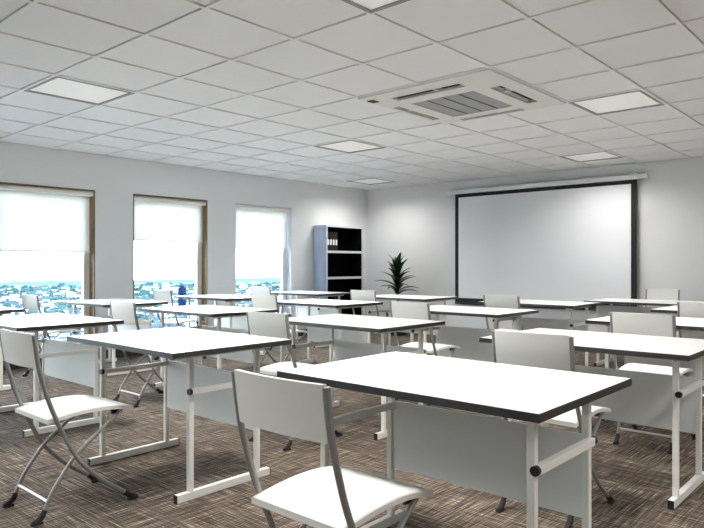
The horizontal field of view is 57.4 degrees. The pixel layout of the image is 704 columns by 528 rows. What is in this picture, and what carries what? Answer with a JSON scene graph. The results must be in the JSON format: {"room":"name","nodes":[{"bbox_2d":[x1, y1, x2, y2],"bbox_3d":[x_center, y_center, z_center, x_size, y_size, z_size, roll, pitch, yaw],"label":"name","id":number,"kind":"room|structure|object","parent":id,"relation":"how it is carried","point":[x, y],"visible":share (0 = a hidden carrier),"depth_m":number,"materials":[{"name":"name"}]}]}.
{"room":"classroom","nodes":[
{"label":"classroom","id":0,"kind":"room"},
{"bbox_2d":[0,141,366,360],"bbox_3d":[-4.408,-0.132,6.703,0.220,2.628,14.144,0,0,42],"label":"wall","id":1,"kind":"structure","parent":0,"point":[114,180],"depth_m":8.88,"materials":[{"name":"paint"}]},
{"bbox_2d":[0,182,94,348],"bbox_3d":[-3.605,0.036,7.559,0.200,1.892,1.132,0,0,42],"label":"window","id":2,"kind":"structure","parent":1,"relation":"in","point":[87,259],"depth_m":7.96,"materials":[{"name":"brown wood"}]},
{"bbox_2d":[0,184,92,252],"bbox_3d":[-3.581,-0.518,7.537,0.070,0.755,1.105,0,0,42],"label":"roller blind","id":3,"kind":"object","parent":2,"relation":"attached to","point":[32,219],"visible":1,"depth_m":7.53,"materials":[{"name":"white fabric"}]},
{"bbox_2d":[3,329,306,370],"bbox_3d":[-4.375,1.127,6.565,0.012,0.110,13.982,0,0,42],"label":"baseboard","id":4,"kind":"structure","parent":1,"relation":"attached to","point":[118,353],"depth_m":8.13,"materials":[{"name":"plastic"}]},
{"bbox_2d":[133,194,206,325],"bbox_3d":[-2.505,0.036,8.793,0.200,1.892,1.153,0,0,42],"label":"window","id":5,"kind":"structure","parent":1,"relation":"in","point":[200,247],"depth_m":9.19,"materials":[{"name":"brown wood"}]},
{"bbox_2d":[134,195,205,241],"bbox_3d":[-2.482,-0.602,8.771,0.070,0.588,1.126,0,0,42],"label":"roller blind","id":6,"kind":"object","parent":5,"relation":"attached to","point":[155,218],"visible":0.9,"depth_m":8.76,"materials":[{"name":"white fabric"}]},
{"bbox_2d":[235,203,291,316],"bbox_3d":[-1.415,0.036,10.017,0.200,1.892,1.145,0,0,42],"label":"window","id":7,"kind":"structure","parent":1,"relation":"in","point":[285,254],"depth_m":10.41,"materials":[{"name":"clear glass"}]},
{"bbox_2d":[236,204,289,248],"bbox_3d":[-1.391,-0.567,9.995,0.070,0.658,1.118,0,0,42],"label":"roller blind","id":8,"kind":"object","parent":7,"relation":"attached to","point":[257,227],"visible":0.93,"depth_m":10.00,"materials":[{"name":"white fabric"}]},
{"bbox_2d":[0,0,703,189],"bbox_3d":[-0.254,-1.396,2.901,11.040,0.100,13.994,0,0,42],"label":"ceiling","id":9,"kind":"structure","parent":0,"point":[251,87],"depth_m":4.70,"materials":[{"name":"tile"}]},
{"bbox_2d":[24,76,134,104],"bbox_3d":[-2.130,-1.354,5.028,0.577,0.024,0.610,0,0,42],"label":"recessed light","id":10,"kind":"object","parent":9,"relation":"in","point":[59,87],"visible":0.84,"depth_m":5.05,"materials":[{"name":"white plastic"}]},
{"bbox_2d":[314,140,385,153],"bbox_3d":[-0.022,-1.354,7.395,0.577,0.024,0.610,0,0,42],"label":"recessed light","id":11,"kind":"object","parent":9,"relation":"in","point":[349,146],"visible":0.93,"depth_m":7.41,"materials":[{"name":"white plastic"}]},
{"bbox_2d":[320,141,379,151],"bbox_3d":[-0.022,-1.360,7.395,0.541,0.012,0.574,0,0,42],"label":"diffuser","id":12,"kind":"object","parent":11,"relation":"attached to","point":[344,146],"depth_m":7.41,"materials":[{"name":"white plastic"}]},
{"bbox_2d":[346,178,394,184],"bbox_3d":[0.319,-1.354,10.488,0.577,0.024,0.610,0,0,42],"label":"recessed light","id":13,"kind":"object","parent":9,"relation":"in","point":[371,181],"visible":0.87,"depth_m":10.55,"materials":[{"name":"white plastic"}]},
{"bbox_2d":[353,179,391,183],"bbox_3d":[0.319,-1.360,10.488,0.541,0.012,0.574,0,0,42],"label":"diffuser","id":14,"kind":"object","parent":13,"relation":"attached to","point":[362,181],"depth_m":10.55,"materials":[{"name":"white plastic"}]},
{"bbox_2d":[341,0,409,13],"bbox_3d":[0.113,-1.354,3.029,0.577,0.024,0.610,0,0,42],"label":"recessed light","id":15,"kind":"object","parent":9,"relation":"in","point":[370,6],"visible":1,"depth_m":3.34,"materials":[{"name":"white plastic"}]},
{"bbox_2d":[351,0,397,9],"bbox_3d":[0.113,-1.360,3.029,0.541,0.012,0.574,0,0,42],"label":"diffuser","id":16,"kind":"object","parent":15,"relation":"attached to","point":[361,4],"depth_m":3.34,"materials":[{"name":"white plastic"}]},
{"bbox_2d":[358,68,565,124],"bbox_3d":[0.916,-1.361,5.286,1.200,0.065,1.266,0,0,42],"label":"air conditioner","id":17,"kind":"object","parent":9,"relation":"attached to","point":[479,94],"visible":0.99,"depth_m":5.20,"materials":[{"name":"white plastic"}]},
{"bbox_2d":[412,91,511,116],"bbox_3d":[0.928,-1.347,5.394,0.600,0.023,0.650,0,0,42],"label":"grille","id":18,"kind":"object","parent":17,"relation":"attached to","point":[465,103],"depth_m":5.40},
{"bbox_2d":[559,151,622,162],"bbox_3d":[3.012,-1.354,8.089,0.577,0.024,0.610,0,0,42],"label":"recessed light","id":19,"kind":"object","parent":9,"relation":"in","point":[604,155],"visible":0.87,"depth_m":8.10,"materials":[{"name":"white plastic"}]},
{"bbox_2d":[564,152,617,160],"bbox_3d":[3.012,-1.360,8.089,0.541,0.012,0.574,0,0,42],"label":"diffuser","id":20,"kind":"object","parent":19,"relation":"attached to","point":[595,156],"depth_m":8.10,"materials":[{"name":"white plastic"}]},
{"bbox_2d":[568,90,663,115],"bbox_3d":[2.222,-1.354,5.396,0.577,0.024,0.610,0,0,42],"label":"recessed light","id":21,"kind":"object","parent":9,"relation":"in","point":[633,100],"visible":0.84,"depth_m":5.42,"materials":[{"name":"white plastic"}]},
{"bbox_2d":[0,332,703,527],"bbox_3d":[-0.312,1.242,2.986,11.440,0.120,14.244,0,0,42],"label":"floor","id":22,"kind":"structure","parent":0,"point":[636,471],"depth_m":3.72,"materials":[{"name":"brown carpet"}]},
{"bbox_2d":[0,306,23,390],"bbox_3d":[-3.752,0.802,6.134,1.104,0.759,0.764,0,0,42],"label":"desk","id":23,"kind":"object","parent":22,"relation":"on","point":[3,310],"visible":0.69,"depth_m":5.99,"materials":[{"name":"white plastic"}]},
{"bbox_2d":[21,294,83,375],"bbox_3d":[-3.173,0.748,6.829,0.410,0.868,0.532,0,0,42],"label":"folding chair","id":24,"kind":"object","parent":22,"relation":"on","point":[30,302],"visible":0.44,"depth_m":6.66,"materials":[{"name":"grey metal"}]},
{"bbox_2d":[0,313,123,436],"bbox_3d":[-2.378,0.802,4.910,1.104,0.759,0.764,0,0,42],"label":"desk","id":25,"kind":"object","parent":22,"relation":"on","point":[72,362],"visible":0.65,"depth_m":4.83,"materials":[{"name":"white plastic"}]},
{"bbox_2d":[0,328,138,526],"bbox_3d":[-1.406,0.748,3.184,0.410,0.868,0.532,0,0,42],"label":"folding chair","id":26,"kind":"object","parent":22,"relation":"on","point":[18,348],"visible":1,"depth_m":3.08,"materials":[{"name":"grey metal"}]},
{"bbox_2d":[56,298,167,375],"bbox_3d":[-2.724,0.802,7.288,1.104,0.759,0.764,0,0,42],"label":"desk","id":27,"kind":"object","parent":22,"relation":"on","point":[144,324],"visible":0.44,"depth_m":7.20,"materials":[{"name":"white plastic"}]},
{"bbox_2d":[110,301,163,407],"bbox_3d":[-1.768,0.748,5.577,0.410,0.868,0.532,0,0,42],"label":"folding chair","id":28,"kind":"object","parent":22,"relation":"on","point":[126,311],"visible":0.51,"depth_m":5.40,"materials":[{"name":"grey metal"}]},
{"bbox_2d":[67,327,291,504],"bbox_3d":[-1.004,0.802,3.686,1.104,0.759,0.764,0,0,42],"label":"desk","id":29,"kind":"object","parent":22,"relation":"on","point":[190,388],"visible":0.86,"depth_m":3.69,"materials":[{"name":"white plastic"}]},
{"bbox_2d":[153,289,205,360],"bbox_3d":[-2.145,0.748,7.983,0.410,0.868,0.532,0,0,42],"label":"folding chair","id":30,"kind":"object","parent":22,"relation":"on","point":[159,295],"visible":0.46,"depth_m":7.82,"materials":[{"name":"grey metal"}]},
{"bbox_2d":[141,305,278,386],"bbox_3d":[-1.350,0.802,6.064,1.104,0.759,0.764,0,0,42],"label":"desk","id":31,"kind":"object","parent":22,"relation":"on","point":[212,311],"visible":0.3,"depth_m":6.04,"materials":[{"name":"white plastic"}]},
{"bbox_2d":[174,294,263,359],"bbox_3d":[-1.696,0.802,8.442,1.104,0.759,0.764,0,0,42],"label":"desk","id":32,"kind":"object","parent":22,"relation":"on","point":[240,322],"visible":0.26,"depth_m":8.46,"materials":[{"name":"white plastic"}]},
{"bbox_2d":[251,286,295,349],"bbox_3d":[-1.109,0.748,9.130,0.410,0.868,0.532,0,0,42],"label":"folding chair","id":33,"kind":"object","parent":22,"relation":"on","point":[257,290],"visible":0.2,"depth_m":8.94,"materials":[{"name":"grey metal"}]},
{"bbox_2d":[251,294,310,364],"bbox_3d":[-0.740,0.748,6.731,0.410,0.868,0.532,0,0,42],"label":"folding chair","id":34,"kind":"object","parent":22,"relation":"on","point":[258,301],"visible":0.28,"depth_m":6.56,"materials":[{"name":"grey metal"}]},
{"bbox_2d":[246,311,341,450],"bbox_3d":[-0.394,0.748,4.353,0.410,0.868,0.532,0,0,42],"label":"folding chair","id":35,"kind":"object","parent":22,"relation":"on","point":[276,325],"visible":0.44,"depth_m":4.17,"materials":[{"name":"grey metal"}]},
{"bbox_2d":[271,291,349,347],"bbox_3d":[-0.667,0.802,9.596,1.104,0.759,0.764,0,0,42],"label":"desk","id":36,"kind":"object","parent":22,"relation":"on","point":[300,310],"visible":0.36,"depth_m":9.54,"materials":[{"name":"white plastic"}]},
{"bbox_2d":[278,299,382,362],"bbox_3d":[-0.322,0.802,7.218,1.104,0.759,0.764,0,0,42],"label":"desk","id":37,"kind":"object","parent":22,"relation":"on","point":[317,334],"visible":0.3,"depth_m":7.25,"materials":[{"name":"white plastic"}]},
{"bbox_2d":[231,369,432,527],"bbox_3d":[-0.049,0.748,1.975,0.410,0.868,0.532,0,0,42],"label":"folding chair","id":38,"kind":"object","parent":22,"relation":"on","point":[334,496],"visible":1,"depth_m":1.85,"materials":[{"name":"white plastic"}]},
{"bbox_2d":[314,225,362,314],"bbox_3d":[-0.223,0.270,10.991,0.296,1.825,0.925,0,0,42],"label":"bookcase","id":39,"kind":"object","parent":22,"relation":"on","point":[341,270],"visible":0.61,"depth_m":11.16,"materials":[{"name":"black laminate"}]},
{"bbox_2d":[328,232,329,250],"bbox_3d":[-0.485,-0.376,10.687,0.257,0.310,0.056,0,0,42],"label":"ring binder","id":40,"kind":"object","parent":39,"relation":"on","point":[328,232],"visible":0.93,"depth_m":10.61,"materials":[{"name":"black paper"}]},
{"bbox_2d":[330,232,331,250],"bbox_3d":[-0.442,-0.376,10.735,0.257,0.310,0.056,0,0,42],"label":"ring binder","id":41,"kind":"object","parent":39,"relation":"on","point":[330,232],"visible":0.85,"depth_m":10.65,"materials":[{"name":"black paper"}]},
{"bbox_2d":[332,232,334,250],"bbox_3d":[-0.400,-0.376,10.783,0.257,0.310,0.056,0,0,42],"label":"ring binder","id":42,"kind":"object","parent":39,"relation":"on","point":[333,233],"visible":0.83,"depth_m":10.70,"materials":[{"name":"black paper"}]},
{"bbox_2d":[335,232,336,250],"bbox_3d":[-0.357,-0.376,10.831,0.257,0.310,0.056,0,0,42],"label":"ring binder","id":43,"kind":"object","parent":39,"relation":"on","point":[335,232],"visible":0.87,"depth_m":10.74,"materials":[{"name":"white paper"}]},
{"bbox_2d":[289,314,444,439],"bbox_3d":[0.024,0.802,4.840,1.104,0.759,0.764,0,0,42],"label":"desk","id":44,"kind":"object","parent":22,"relation":"on","point":[339,350],"visible":0.59,"depth_m":4.81,"materials":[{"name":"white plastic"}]},
{"bbox_2d":[350,290,388,344],"bbox_3d":[0.288,0.748,7.885,0.410,0.868,0.532,0,0,42],"label":"folding chair","id":45,"kind":"object","parent":22,"relation":"on","point":[356,295],"visible":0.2,"depth_m":7.68,"materials":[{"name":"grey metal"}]},
{"bbox_2d":[375,253,417,335],"bbox_3d":[0.747,0.489,10.658,0.809,1.386,0.745,0,0,42],"label":"potted plant","id":46,"kind":"object","parent":22,"relation":"on","point":[397,265],"visible":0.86,"depth_m":10.65,"materials":[{"name":"green plant"}]},
{"bbox_2d":[368,294,457,356],"bbox_3d":[0.706,0.802,8.372,1.104,0.759,0.764,0,0,42],"label":"desk","id":47,"kind":"object","parent":22,"relation":"on","point":[422,298],"visible":0.24,"depth_m":8.28,"materials":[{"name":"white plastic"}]},
{"bbox_2d":[390,301,459,405],"bbox_3d":[0.634,0.748,5.507,0.410,0.868,0.532,0,0,42],"label":"folding chair","id":48,"kind":"object","parent":22,"relation":"on","point":[409,310],"visible":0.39,"depth_m":5.33,"materials":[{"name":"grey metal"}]},
{"bbox_2d":[277,351,631,527],"bbox_3d":[0.369,0.802,2.462,1.104,0.759,0.764,0,0,42],"label":"desk","id":49,"kind":"object","parent":22,"relation":"on","point":[532,464],"visible":0.82,"depth_m":2.47,"materials":[{"name":"white laminate"}]},
{"bbox_2d":[410,305,538,361],"bbox_3d":[1.052,0.802,5.994,1.104,0.759,0.764,0,0,42],"label":"desk","id":50,"kind":"object","parent":22,"relation":"on","point":[467,339],"visible":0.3,"depth_m":6.13,"materials":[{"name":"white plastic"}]},
{"bbox_2d":[483,295,522,363],"bbox_3d":[1.662,0.748,6.661,0.410,0.868,0.532,0,0,42],"label":"folding chair","id":51,"kind":"object","parent":22,"relation":"on","point":[491,301],"visible":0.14,"depth_m":6.47,"materials":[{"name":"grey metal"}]},
{"bbox_2d":[478,299,601,365],"bbox_3d":[2.080,0.802,7.148,1.104,0.759,0.764,0,0,42],"label":"desk","id":52,"kind":"object","parent":22,"relation":"on","point":[528,323],"visible":0.27,"depth_m":7.15,"materials":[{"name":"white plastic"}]},
{"bbox_2d":[491,330,614,527],"bbox_3d":[0.980,0.748,3.129,0.410,0.868,0.532,0,0,42],"label":"folding chair","id":53,"kind":"object","parent":22,"relation":"on","point":[538,350],"visible":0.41,"depth_m":2.94,"materials":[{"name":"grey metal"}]},
{"bbox_2d":[479,328,703,509],"bbox_3d":[1.398,0.802,3.616,1.104,0.759,0.764,0,0,42],"label":"desk","id":54,"kind":"object","parent":22,"relation":"on","point":[673,402],"visible":0.52,"depth_m":3.54,"materials":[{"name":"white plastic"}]},
{"bbox_2d":[584,298,703,365],"bbox_3d":[3.510,0.802,7.202,1.550,0.759,0.764,0,0,42],"label":"desk","id":55,"kind":"object","parent":22,"relation":"on","point":[602,310],"visible":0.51,"depth_m":7.30,"materials":[{"name":"white laminate"}]},
{"bbox_2d":[585,316,703,420],"bbox_3d":[2.426,0.802,4.770,1.104,0.759,0.764,0,0,42],"label":"desk","id":56,"kind":"object","parent":22,"relation":"on","point":[683,323],"visible":0.15,"depth_m":4.90,"materials":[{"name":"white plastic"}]},
{"bbox_2d":[610,312,695,454],"bbox_3d":[2.008,0.748,4.283,0.410,0.868,0.532,0,0,42],"label":"folding chair","id":57,"kind":"object","parent":22,"relation":"on","point":[664,325],"visible":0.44,"depth_m":4.14,"materials":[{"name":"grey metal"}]},
{"bbox_2d":[645,289,679,306],"bbox_3d":[3.757,0.748,7.930,0.410,0.868,0.532,0,0,42],"label":"folding chair","id":58,"kind":"object","parent":22,"relation":"on","point":[653,294],"visible":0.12,"depth_m":8.11,"materials":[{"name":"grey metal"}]},
{"bbox_2d":[650,305,703,338],"bbox_3d":[3.454,0.802,5.924,1.104,0.759,0.764,0,0,42],"label":"desk","id":59,"kind":"object","parent":22,"relation":"on","point":[694,334],"visible":0.12,"depth_m":6.25,"materials":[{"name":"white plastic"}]},
{"bbox_2d":[677,302,703,396],"bbox_3d":[3.036,0.748,5.437,0.410,0.868,0.532,0,0,42],"label":"folding chair","id":60,"kind":"object","parent":22,"relation":"on","point":[684,309],"visible":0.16,"depth_m":5.31,"materials":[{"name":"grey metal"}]},
{"bbox_2d":[367,156,703,331],"bbox_3d":[4.450,-0.132,8.181,11.040,2.628,0.150,0,0,42],"label":"wall","id":61,"kind":"structure","parent":0,"point":[417,222],"depth_m":9.64,"materials":[{"name":"paint"}]},
{"bbox_2d":[445,172,648,310],"bbox_3d":[2.737,-0.291,9.525,3.135,1.883,0.122,0,0,42],"label":"projection screen","id":62,"kind":"object","parent":61,"relation":"attached to","point":[566,240],"visible":0.94,"depth_m":9.36,"materials":[{"name":"white fabric"}]},
{"label":"outside","id":63,"kind":"structure","parent":0,"visible":0},
{"bbox_3d":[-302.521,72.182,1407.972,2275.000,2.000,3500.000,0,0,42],"label":"ground","id":64,"kind":"structure","parent":63,"visible":0},
{"bbox_2d":[0,277,279,293],"bbox_3d":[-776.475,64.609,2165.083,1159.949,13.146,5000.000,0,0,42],"label":"hills","id":65,"kind":"structure","parent":64,"relation":"on","point":[270,280],"depth_m":2264.11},
{"bbox_2d":[0,281,279,339],"bbox_3d":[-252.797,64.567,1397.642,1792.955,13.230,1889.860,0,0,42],"label":"cityscape","id":66,"kind":"object","parent":64,"relation":"on","point":[9,297],"visible":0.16,"depth_m":1266.49,"materials":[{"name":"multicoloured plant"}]},
{"bbox_2d":[162,282,169,306],"bbox_3d":[-305.664,50.343,1056.678,9.180,41.678,9.180,0,0,22],"label":"tower block","id":67,"kind":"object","parent":64,"relation":"on","point":[165,286],"visible":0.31,"depth_m":1053.29,"materials":[{"name":"white"}]},
{"bbox_2d":[178,286,185,305],"bbox_3d":[-230.043,50.187,870.103,7.344,41.989,7.344,0,0,22],"label":"tower block","id":68,"kind":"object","parent":64,"relation":"on","point":[181,291],"visible":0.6,"depth_m":867.26,"materials":[{"name":"blue glass"}]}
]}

